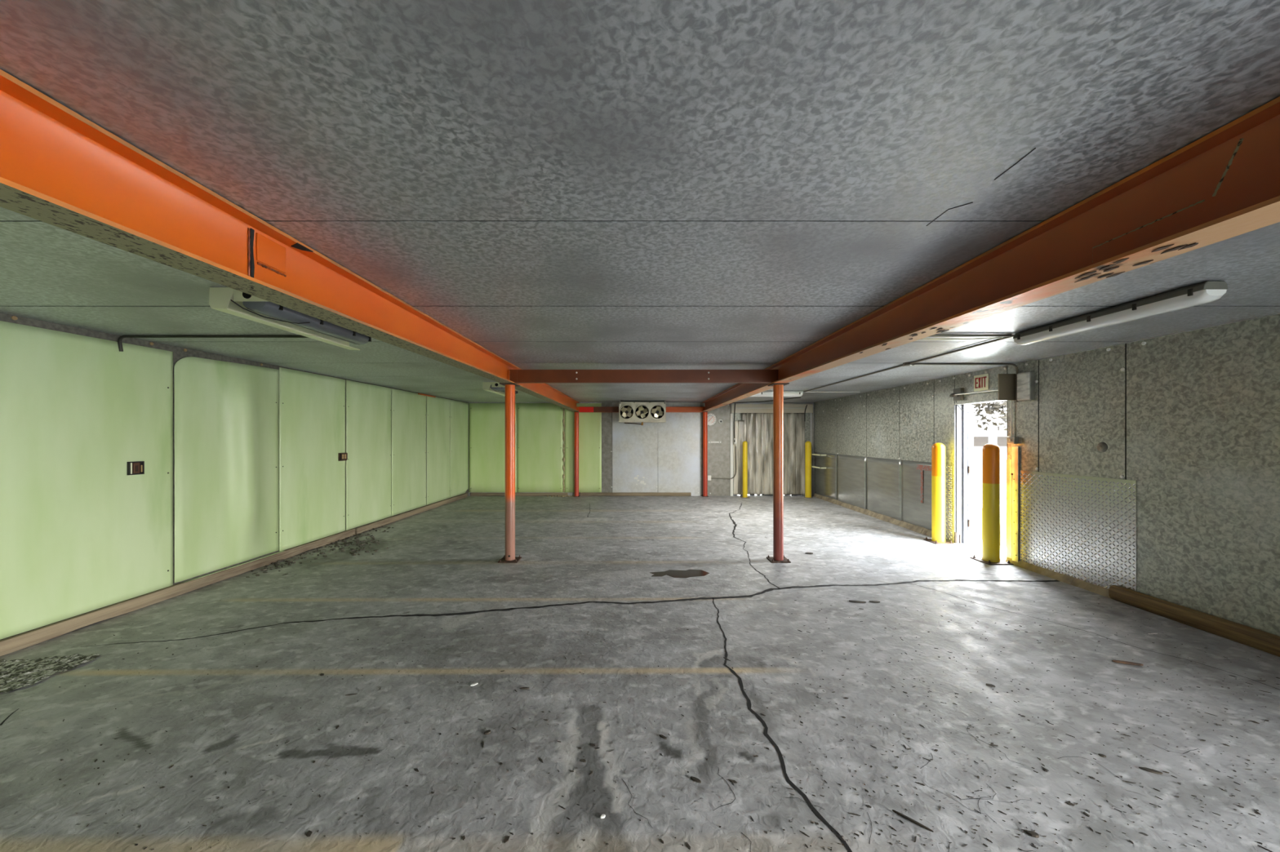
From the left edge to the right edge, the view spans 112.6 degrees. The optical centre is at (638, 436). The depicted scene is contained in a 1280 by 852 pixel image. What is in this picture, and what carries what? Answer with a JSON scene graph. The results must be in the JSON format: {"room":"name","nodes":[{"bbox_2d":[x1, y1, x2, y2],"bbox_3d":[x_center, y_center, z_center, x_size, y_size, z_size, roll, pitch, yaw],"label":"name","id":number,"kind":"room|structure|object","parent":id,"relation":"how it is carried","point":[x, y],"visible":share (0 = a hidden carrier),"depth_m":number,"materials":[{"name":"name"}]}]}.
{"room":"cold storage warehouse","nodes":[
{"label":"cold storage warehouse","id":0,"kind":"room"},
{"bbox_2d":[0,312,468,640],"bbox_3d":[-4.535,0.320,3.954,0.224,2.460,14.313,0,0,1],"label":"wall","id":1,"kind":"structure","parent":0,"point":[240,456],"depth_m":4.13,"materials":[{"name":"green paint"}]},
{"bbox_2d":[126,461,144,475],"bbox_3d":[-4.505,0.284,3.822,0.022,0.118,0.114,0,0,0],"label":"wall outlet","id":2,"kind":"object","parent":1,"relation":"attached to","point":[135,468],"visible":1,"depth_m":3.82,"materials":[{"name":"black plastic"}]},
{"bbox_2d":[132,462,140,473],"bbox_3d":[-4.504,0.284,3.825,0.012,0.094,0.051,0,0,0],"label":"receptacle","id":3,"kind":"object","parent":2,"relation":"attached to","point":[135,466],"depth_m":3.82,"materials":[{"name":"brown plastic"}]},
{"bbox_2d":[337,453,347,461],"bbox_3d":[-4.463,0.309,6.444,0.034,0.120,0.162,0,0,0],"label":"wall outlet","id":4,"kind":"object","parent":1,"relation":"attached to","point":[341,456],"visible":1,"depth_m":6.41,"materials":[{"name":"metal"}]},
{"bbox_2d":[0,0,1279,402],"bbox_3d":[-0.060,-0.954,3.950,9.480,0.153,14.540,0,0,0],"label":"ceiling","id":5,"kind":"structure","parent":0,"point":[554,184],"depth_m":1.34,"materials":[{"name":"grey"}]},
{"bbox_2d":[117,335,308,351],"bbox_3d":[-3.536,-0.808,3.710,1.972,0.140,0.044,0,0,0],"label":"conduit","id":6,"kind":"object","parent":5,"relation":"attached to","point":[120,339],"visible":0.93,"depth_m":3.69,"materials":[{"name":"grey metal"}]},
{"bbox_2d":[0,69,579,412],"bbox_3d":[-1.607,-0.738,3.930,0.180,0.276,14.220,0,0,0],"label":"steel beam","id":7,"kind":"structure","parent":5,"relation":"attached to","point":[59,167],"depth_m":1.47,"materials":[{"name":"orange metal"}]},
{"bbox_2d":[576,406,705,412],"bbox_3d":[0.055,-0.690,11.014,3.330,0.140,0.072,0,0,0],"label":"cross beam","id":8,"kind":"structure","parent":7,"relation":"attached to","point":[581,409],"depth_m":10.98,"materials":[{"name":"orange metal"}]},
{"bbox_2d":[507,369,777,383],"bbox_3d":[0.066,-0.742,5.255,3.314,0.160,0.130,0,0,0],"label":"cross beam","id":9,"kind":"structure","parent":7,"relation":"attached to","point":[517,376],"depth_m":5.25,"materials":[{"name":"orange metal"}]},
{"bbox_2d":[208,287,371,350],"bbox_3d":[-2.353,-0.815,3.112,0.365,0.129,1.216,0,0,0],"label":"fluorescent fixture","id":10,"kind":"object","parent":5,"relation":"attached to","point":[229,300],"visible":0.8,"depth_m":2.83,"materials":[{"name":"beige metal"}]},
{"bbox_2d":[482,382,517,396],"bbox_3d":[-2.353,-0.815,7.512,0.365,0.129,1.216,0,0,0],"label":"fluorescent fixture","id":11,"kind":"object","parent":5,"relation":"attached to","point":[492,387],"visible":0.69,"depth_m":6.94,"materials":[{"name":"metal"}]},
{"bbox_2d":[618,400,666,425],"bbox_3d":[0.091,-0.575,10.714,1.173,0.610,0.412,0,0,0],"label":"fan","id":12,"kind":"object","parent":5,"relation":"hanging from","point":[629,412],"visible":1,"depth_m":10.52,"materials":[{"name":"beige metal"}]},
{"bbox_2d":[732,396,800,403],"bbox_3d":[3.087,-0.866,10.392,0.372,0.020,2.068,0,0,-39],"label":"conduit","id":13,"kind":"object","parent":5,"relation":"attached to","point":[800,397],"visible":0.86,"depth_m":10.67,"materials":[{"name":"grey metal"}]},
{"bbox_2d":[733,403,735,438],"bbox_3d":[2.475,-0.400,11.000,0.052,0.901,0.026,0,0,0],"label":"conduit","id":14,"kind":"object","parent":13,"relation":"hanging from","point":[735,403],"visible":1,"depth_m":10.99,"materials":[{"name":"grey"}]},
{"bbox_2d":[750,391,802,396],"bbox_3d":[2.560,-0.821,8.300,1.220,0.111,0.152,0,0,0],"label":"fluorescent fixture","id":15,"kind":"object","parent":5,"relation":"attached to","point":[766,393],"visible":0.47,"depth_m":8.24,"materials":[{"name":"white plastic"}]},
{"bbox_2d":[805,391,859,392],"bbox_3d":[3.775,-0.866,8.300,1.050,0.020,0.020,0,0,0],"label":"conduit","id":16,"kind":"object","parent":5,"relation":"attached to","point":[806,392],"visible":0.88,"depth_m":8.29,"materials":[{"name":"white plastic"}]},
{"bbox_2d":[804,364,902,392],"bbox_3d":[3.220,-0.866,6.740,0.022,0.022,3.120,0,0,0],"label":"conduit","id":17,"kind":"object","parent":5,"relation":"attached to","point":[900,366],"visible":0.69,"depth_m":6.24,"materials":[{"name":"grey metal"}]},
{"bbox_2d":[902,361,915,366],"bbox_3d":[3.237,-0.862,5.115,0.125,0.036,0.140,0,0,0],"label":"junction box","id":18,"kind":"object","parent":5,"relation":"attached to","point":[905,364],"visible":0.93,"depth_m":5.10,"materials":[{"name":"grey metal"}]},
{"bbox_2d":[920,337,1003,339],"bbox_3d":[2.516,-0.866,3.784,1.352,0.010,0.058,0,0,2],"label":"conduit","id":19,"kind":"object","parent":5,"relation":"attached to","point":[991,337],"visible":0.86,"depth_m":3.79,"materials":[{"name":"grey metal"}]},
{"bbox_2d":[910,333,1014,364],"bbox_3d":[3.220,-0.866,4.340,0.022,0.022,1.440,0,0,0],"label":"conduit","id":20,"kind":"object","parent":5,"relation":"attached to","point":[1003,338],"visible":0.78,"depth_m":4.21,"materials":[{"name":"grey metal"}]},
{"bbox_2d":[915,363,1018,402],"bbox_3d":[3.916,-0.644,5.115,1.272,0.468,0.024,0,0,0],"label":"conduit","id":21,"kind":"object","parent":5,"relation":"attached to","point":[1011,364],"visible":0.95,"depth_m":5.10,"materials":[{"name":"grey metal"}]},
{"bbox_2d":[928,333,1011,337],"bbox_3d":[2.515,-0.866,3.660,1.350,0.024,0.024,0,0,0],"label":"conduit","id":22,"kind":"object","parent":5,"relation":"attached to","point":[935,335],"visible":0.5,"depth_m":3.65,"materials":[{"name":"grey metal"}]},
{"bbox_2d":[702,96,1279,412],"bbox_3d":[1.728,-0.738,3.930,0.164,0.276,14.220,0,0,0],"label":"steel beam","id":23,"kind":"structure","parent":5,"relation":"attached to","point":[1224,184],"depth_m":1.58,"materials":[{"name":"orange metal"}]},
{"bbox_2d":[1013,280,1227,345],"bbox_3d":[3.250,-0.821,3.015,0.152,0.111,1.230,0,0,0],"label":"fluorescent fixture","id":24,"kind":"object","parent":5,"relation":"attached to","point":[1207,291],"visible":1,"depth_m":2.77,"materials":[{"name":"grey plastic"}]},
{"bbox_2d":[0,494,1279,851],"bbox_3d":[-0.035,1.690,4.058,9.430,0.320,14.515,0,0,0],"label":"floor","id":25,"kind":"structure","parent":0,"point":[586,563],"depth_m":2.50,"materials":[{"name":"concrete"}]},
{"bbox_2d":[0,528,355,656],"bbox_3d":[-4.497,1.495,3.840,0.046,0.108,5.680,0,0,1],"label":"curb","id":26,"kind":"object","parent":25,"relation":"on","point":[12,644],"visible":0.98,"depth_m":3.86,"materials":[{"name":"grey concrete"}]},
{"bbox_2d":[245,525,393,577],"bbox_3d":[-3.962,1.540,6.010,1.012,0.019,2.661,0,0,0],"label":"debris","id":27,"kind":"object","parent":25,"relation":"on","point":[357,540],"visible":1,"depth_m":5.82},
{"bbox_2d":[354,493,466,534],"bbox_3d":[-4.426,1.498,8.810,0.051,0.102,4.180,0,0,1],"label":"board","id":28,"kind":"object","parent":25,"relation":"on","point":[394,518],"visible":0.99,"depth_m":8.07,"materials":[{"name":"wood"}]},
{"bbox_2d":[484,729,490,734],"bbox_3d":[-0.788,1.544,2.224,0.035,0.010,0.024,0,0,-29],"label":"chip","id":29,"kind":"object","parent":25,"relation":"on","point":[486,732],"visible":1,"depth_m":2.22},
{"bbox_2d":[497,382,521,563],"bbox_3d":[-1.606,0.449,5.330,0.240,2.202,0.240,0,0,0],"label":"steel post","id":30,"kind":"object","parent":25,"relation":"on","point":[509,557],"visible":1,"depth_m":5.28,"materials":[{"name":"orange metal"}]},
{"bbox_2d":[470,493,568,496],"bbox_3d":[-3.100,1.506,11.071,2.520,0.087,0.044,0,0,0],"label":"board","id":31,"kind":"object","parent":25,"relation":"on","point":[471,494],"visible":0.86,"depth_m":11.05,"materials":[{"name":"brown wood"}]},
{"bbox_2d":[546,495,574,497],"bbox_3d":[-1.958,1.539,10.988,0.793,0.020,0.141,0,0,0],"label":"crumbs","id":32,"kind":"object","parent":25,"relation":"on","point":[548,495],"visible":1,"depth_m":10.98,"materials":[{"name":"grey"}]},
{"bbox_2d":[573,411,579,497],"bbox_3d":[-1.600,0.458,11.000,0.150,2.185,0.150,0,0,0],"label":"steel post","id":33,"kind":"object","parent":25,"relation":"on","point":[576,413],"visible":1,"depth_m":10.95,"materials":[{"name":"metal"}]},
{"bbox_2d":[579,492,691,496],"bbox_3d":[-0.080,1.504,11.071,2.880,0.091,0.044,0,0,0],"label":"board","id":34,"kind":"object","parent":25,"relation":"on","point":[581,494],"visible":1,"depth_m":11.05,"materials":[{"name":"brown wood"}]},
{"bbox_2d":[659,734,666,739],"bbox_3d":[0.125,1.544,2.193,0.044,0.008,0.014,0,0,34],"label":"chip","id":35,"kind":"object","parent":25,"relation":"on","point":[660,735],"visible":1,"depth_m":2.19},
{"bbox_2d":[58,600,1279,851],"bbox_3d":[0.181,1.548,2.700,8.467,0.002,2.492,0,0,-4],"label":"litter","id":36,"kind":"object","parent":25,"relation":"on","point":[308,833],"visible":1,"depth_m":1.94,"materials":[{"name":"grey"}]},
{"bbox_2d":[649,569,709,577],"bbox_3d":[0.465,1.549,4.814,0.682,0.002,0.304,0,0,0],"label":"puddle","id":37,"kind":"object","parent":25,"relation":"on","point":[673,573],"visible":1,"depth_m":4.82,"materials":[{"name":"grey liquid"}]},
{"bbox_2d":[690,776,701,783],"bbox_3d":[0.257,1.544,1.919,0.052,0.008,0.017,0,0,31],"label":"chip","id":38,"kind":"object","parent":25,"relation":"on","point":[694,779],"visible":1,"depth_m":1.92,"materials":[{"name":"grey"}]},
{"bbox_2d":[702,411,708,497],"bbox_3d":[1.715,0.458,11.000,0.150,2.185,0.150,0,0,0],"label":"steel post","id":39,"kind":"object","parent":25,"relation":"on","point":[704,413],"visible":1,"depth_m":10.95,"materials":[{"name":"metal"}]},
{"bbox_2d":[740,440,749,497],"bbox_3d":[2.690,0.835,10.790,0.200,1.430,0.200,0,0,0],"label":"bollard","id":40,"kind":"object","parent":25,"relation":"on","point":[744,443],"visible":1,"depth_m":10.74,"materials":[{"name":"yellow metal"}]},
{"bbox_2d":[766,382,791,563],"bbox_3d":[1.745,0.449,5.330,0.240,2.202,0.240,0,0,0],"label":"steel post","id":41,"kind":"object","parent":25,"relation":"on","point":[778,557],"visible":1,"depth_m":5.28,"materials":[{"name":"orange metal"}]},
{"bbox_2d":[804,440,812,497],"bbox_3d":[4.290,0.835,10.790,0.160,1.430,0.160,0,0,0],"label":"bollard","id":42,"kind":"object","parent":25,"relation":"on","point":[808,444],"visible":1,"depth_m":10.73,"materials":[{"name":"yellow metal"}]},
{"bbox_2d":[848,600,866,603],"bbox_3d":[2.046,1.544,3.989,0.151,0.008,0.031,0,0,11],"label":"chip","id":43,"kind":"object","parent":25,"relation":"on","point":[849,600],"visible":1,"depth_m":3.99,"materials":[{"name":"grey"}]},
{"bbox_2d":[892,809,933,832],"bbox_3d":[1.099,1.544,1.714,0.142,0.008,0.010,0,0,43],"label":"twig","id":44,"kind":"object","parent":25,"relation":"on","point":[893,811],"visible":1,"depth_m":1.71,"materials":[{"name":"black wood"}]},
{"bbox_2d":[923,443,954,544],"bbox_3d":[4.400,0.823,6.260,0.270,1.455,0.270,0,0,0],"label":"bollard","id":45,"kind":"object","parent":25,"relation":"on","point":[938,450],"visible":1,"depth_m":6.19,"materials":[{"name":"metal"}]},
{"bbox_2d":[986,683,995,687],"bbox_3d":[2.186,1.546,2.650,0.047,0.004,0.030,0,0,34],"label":"bit","id":46,"kind":"object","parent":25,"relation":"on","point":[988,685],"visible":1,"depth_m":2.65,"materials":[{"name":"grey"}]},
{"bbox_2d":[969,443,1013,564],"bbox_3d":[4.370,0.818,5.290,0.300,1.465,0.300,0,0,0],"label":"bollard","id":47,"kind":"object","parent":25,"relation":"on","point":[990,451],"visible":1,"depth_m":5.22,"materials":[{"name":"metal"}]},
{"bbox_2d":[1026,830,1039,838],"bbox_3d":[1.528,1.544,1.655,0.040,0.010,0.020,0,0,23],"label":"chip","id":48,"kind":"object","parent":25,"relation":"on","point":[1031,833],"visible":1,"depth_m":1.65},
{"bbox_2d":[1111,660,1143,666],"bbox_3d":[3.328,1.542,2.905,0.160,0.012,0.028,0,0,20],"label":"wood splinter","id":49,"kind":"object","parent":25,"relation":"on","point":[1115,661],"visible":1,"depth_m":2.90,"materials":[{"name":"wood"}]},
{"bbox_2d":[1138,767,1162,774],"bbox_3d":[2.368,1.546,1.973,0.078,0.006,0.023,0,0,29],"label":"bit","id":50,"kind":"object","parent":25,"relation":"on","point":[1148,770],"visible":1,"depth_m":1.97,"materials":[{"name":"grey"}]},
{"bbox_2d":[1108,585,1279,657],"bbox_3d":[4.513,1.483,2.498,0.074,0.135,3.135,0,0,0],"label":"foot timber","id":51,"kind":"object","parent":25,"relation":"on","point":[1258,639],"visible":1,"depth_m":3.41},
{"bbox_2d":[468,402,813,496],"bbox_3d":[0.040,0.334,11.139,9.280,2.432,0.161,0,0,0],"label":"wall","id":52,"kind":"structure","parent":0,"point":[615,456],"depth_m":11.10,"materials":[{"name":"green paint"}]},
{"bbox_2d":[707,413,716,425],"bbox_3d":[1.859,-0.438,11.080,0.316,0.316,0.036,0,0,0],"label":"thermometer","id":53,"kind":"object","parent":52,"relation":"attached to","point":[712,419],"visible":0.74,"depth_m":11.07,"materials":[{"name":"white plastic"}]},
{"bbox_2d":[708,441,720,443],"bbox_3d":[1.980,0.153,11.088,0.330,0.040,0.021,0,0,0],"label":"wall bracket","id":54,"kind":"object","parent":52,"relation":"attached to","point":[708,442],"visible":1,"depth_m":11.08,"materials":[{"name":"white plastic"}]},
{"bbox_2d":[711,446,736,479],"bbox_3d":[2.170,0.679,11.067,0.722,0.860,0.080,0,0,7],"label":"conduit","id":55,"kind":"object","parent":52,"relation":"attached to","point":[735,446],"visible":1,"depth_m":11.02,"materials":[{"name":"grey metal"}]},
{"bbox_2d":[729,413,813,496],"bbox_3d":[3.458,0.400,11.175,2.155,2.300,0.210,0,0,0],"label":"door","id":56,"kind":"structure","parent":52,"relation":"in","point":[738,416],"depth_m":11.07,"materials":[{"name":"white metal"}]},
{"bbox_2d":[731,404,813,494],"bbox_3d":[3.450,0.340,11.057,2.100,2.350,0.084,0,0,0],"label":"curtain","id":57,"kind":"object","parent":56,"relation":"hanging from","point":[755,428],"visible":0.78,"depth_m":11.05,"materials":[{"name":"white plastic"}]},
{"bbox_2d":[804,404,807,422],"bbox_3d":[4.312,-0.597,11.000,0.080,0.434,0.024,0,0,0],"label":"conduit","id":58,"kind":"object","parent":57,"relation":"attached to","point":[806,405],"visible":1,"depth_m":10.99,"materials":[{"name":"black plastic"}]},
{"bbox_2d":[813,312,1279,636],"bbox_3d":[4.589,0.260,3.950,0.202,2.580,14.540,0,0,0],"label":"wall","id":59,"kind":"structure","parent":0,"point":[1192,417],"depth_m":3.68,"materials":[{"name":"grey concrete"}]},
{"bbox_2d":[811,453,826,468],"bbox_3d":[4.460,0.611,10.650,0.150,0.342,0.700,0,0,0],"label":"bracket","id":60,"kind":"object","parent":59,"relation":"attached to","point":[811,454],"visible":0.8,"depth_m":10.41,"materials":[{"name":"beige metal"}]},
{"bbox_2d":[814,452,836,499],"bbox_3d":[4.546,0.965,10.403,0.011,1.110,1.200,0,0,0],"label":"sheet","id":61,"kind":"object","parent":59,"relation":"attached to","point":[825,479],"visible":0.97,"depth_m":10.32,"materials":[{"name":"silver metal"}]},
{"bbox_2d":[836,454,866,509],"bbox_3d":[4.547,0.965,9.173,0.009,1.110,1.260,0,0,0],"label":"sheet","id":62,"kind":"object","parent":59,"relation":"attached to","point":[851,469],"visible":1,"depth_m":9.09,"materials":[{"name":"silver metal"}]},
{"bbox_2d":[866,457,902,520],"bbox_3d":[4.549,0.965,7.963,0.011,1.110,1.160,0,0,0],"label":"sheet","id":63,"kind":"object","parent":59,"relation":"attached to","point":[883,476],"visible":1,"depth_m":7.89,"materials":[{"name":"silver metal"}]},
{"bbox_2d":[901,460,931,532],"bbox_3d":[4.546,0.965,6.918,0.016,1.110,0.930,0,0,0],"label":"sheet","id":64,"kind":"object","parent":59,"relation":"attached to","point":[916,476],"visible":0.8,"depth_m":6.98,"materials":[{"name":"silver metal"}]},
{"bbox_2d":[945,465,952,541],"bbox_3d":[4.555,0.975,6.310,0.008,1.090,0.220,0,0,0],"label":"plate","id":65,"kind":"object","parent":59,"relation":"attached to","point":[948,469],"visible":0.66,"depth_m":6.26,"materials":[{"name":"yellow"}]},
{"bbox_2d":[955,401,978,413],"bbox_3d":[4.638,-0.424,6.032,0.035,0.214,0.268,0,0,-45],"label":"loose wire","id":66,"kind":"object","parent":59,"relation":"hanging from","point":[956,402],"visible":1,"depth_m":6.00,"materials":[{"name":"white plastic"}]},
{"bbox_2d":[949,387,998,400],"bbox_3d":[4.497,-0.595,5.657,0.125,0.170,0.935,0,0,0],"label":"door closer","id":67,"kind":"object","parent":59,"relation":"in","point":[958,393],"depth_m":5.98,"materials":[{"name":"grey metal"}]},
{"bbox_2d":[973,373,988,391],"bbox_3d":[4.553,-0.715,5.673,0.015,0.210,0.235,0,0,0],"label":"exit sign","id":68,"kind":"object","parent":59,"relation":"attached to","point":[980,381],"visible":1,"depth_m":5.66,"materials":[{"name":"white plastic"}]},
{"bbox_2d":[953,400,1018,562],"bbox_3d":[4.682,0.545,6.062,0.296,2.010,1.915,0,0,0],"label":"door","id":69,"kind":"structure","parent":59,"relation":"in","point":[963,421],"depth_m":6.14,"materials":[{"name":"metal"}]},
{"bbox_2d":[1007,400,1018,444],"bbox_3d":[4.527,-0.175,5.170,0.066,0.530,0.100,0,0,0],"label":"switch box","id":70,"kind":"object","parent":59,"relation":"attached to","point":[1011,440],"visible":0.98,"depth_m":5.18,"materials":[{"name":"metal"}]},
{"bbox_2d":[1007,436,1018,444],"bbox_3d":[4.532,0.048,5.170,0.055,0.085,0.100,0,0,0],"label":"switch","id":71,"kind":"object","parent":70,"relation":"attached to","point":[1011,440],"depth_m":5.13,"materials":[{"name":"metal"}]},
{"bbox_2d":[998,371,1035,400],"bbox_3d":[4.452,-0.588,5.035,0.215,0.335,0.250,0,0,0],"label":"electrical box","id":72,"kind":"object","parent":59,"relation":"attached to","point":[1025,380],"visible":1,"depth_m":5.07,"materials":[{"name":"metal"}]},
{"bbox_2d":[1019,470,1136,591],"bbox_3d":[4.555,0.963,4.504,0.008,1.115,1.192,0,0,0],"label":"plate","id":73,"kind":"object","parent":59,"relation":"attached to","point":[1083,528],"visible":0.98,"depth_m":4.39,"materials":[{"name":"grey metal"}]},
{"label":"outside","id":74,"kind":"structure","parent":0,"visible":0},
{"bbox_2d":[973,506,1006,546],"bbox_3d":[32.500,1.595,0.000,55.000,0.030,120.000,0,0,0],"label":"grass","id":75,"kind":"structure","parent":74,"point":[977,510],"depth_m":7.52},
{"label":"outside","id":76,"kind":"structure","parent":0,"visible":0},
{"bbox_2d":[968,451,1006,555],"bbox_3d":[37.340,1.612,10.000,65.320,0.116,140.000,0,0,0],"label":"pavement","id":77,"kind":"structure","parent":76,"point":[977,455],"depth_m":14.02,"materials":[{"name":"concrete"}]},
{"bbox_2d":[967,400,1006,431],"bbox_3d":[18.304,-1.346,24.025,7.250,5.814,8.520,0,0,0],"label":"tree","id":78,"kind":"object","parent":77,"relation":"on","point":[994,406],"visible":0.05,"depth_m":23.03,"materials":[{"name":"black plant"}]},
{"bbox_2d":[973,408,1006,451],"bbox_3d":[37.000,-0.850,49.000,20.000,4.800,10.000,0,0,0],"label":"house","id":79,"kind":"structure","parent":77,"relation":"on","point":[997,437],"depth_m":45.00,"materials":[{"name":"white paint"}]},
{"bbox_2d":[987,426,997,431],"bbox_3d":[37.350,-0.800,45.000,1.100,0.400,0.040,0,0,0],"label":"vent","id":80,"kind":"object","parent":79,"relation":"attached to","point":[990,428],"depth_m":44.98,"materials":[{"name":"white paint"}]},
{"bbox_2d":[982,400,1006,421],"bbox_3d":[27.661,-1.574,29.580,9.586,6.269,8.441,0,0,31],"label":"tree","id":81,"kind":"object","parent":77,"relation":"on","point":[1003,409],"visible":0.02,"depth_m":31.12,"materials":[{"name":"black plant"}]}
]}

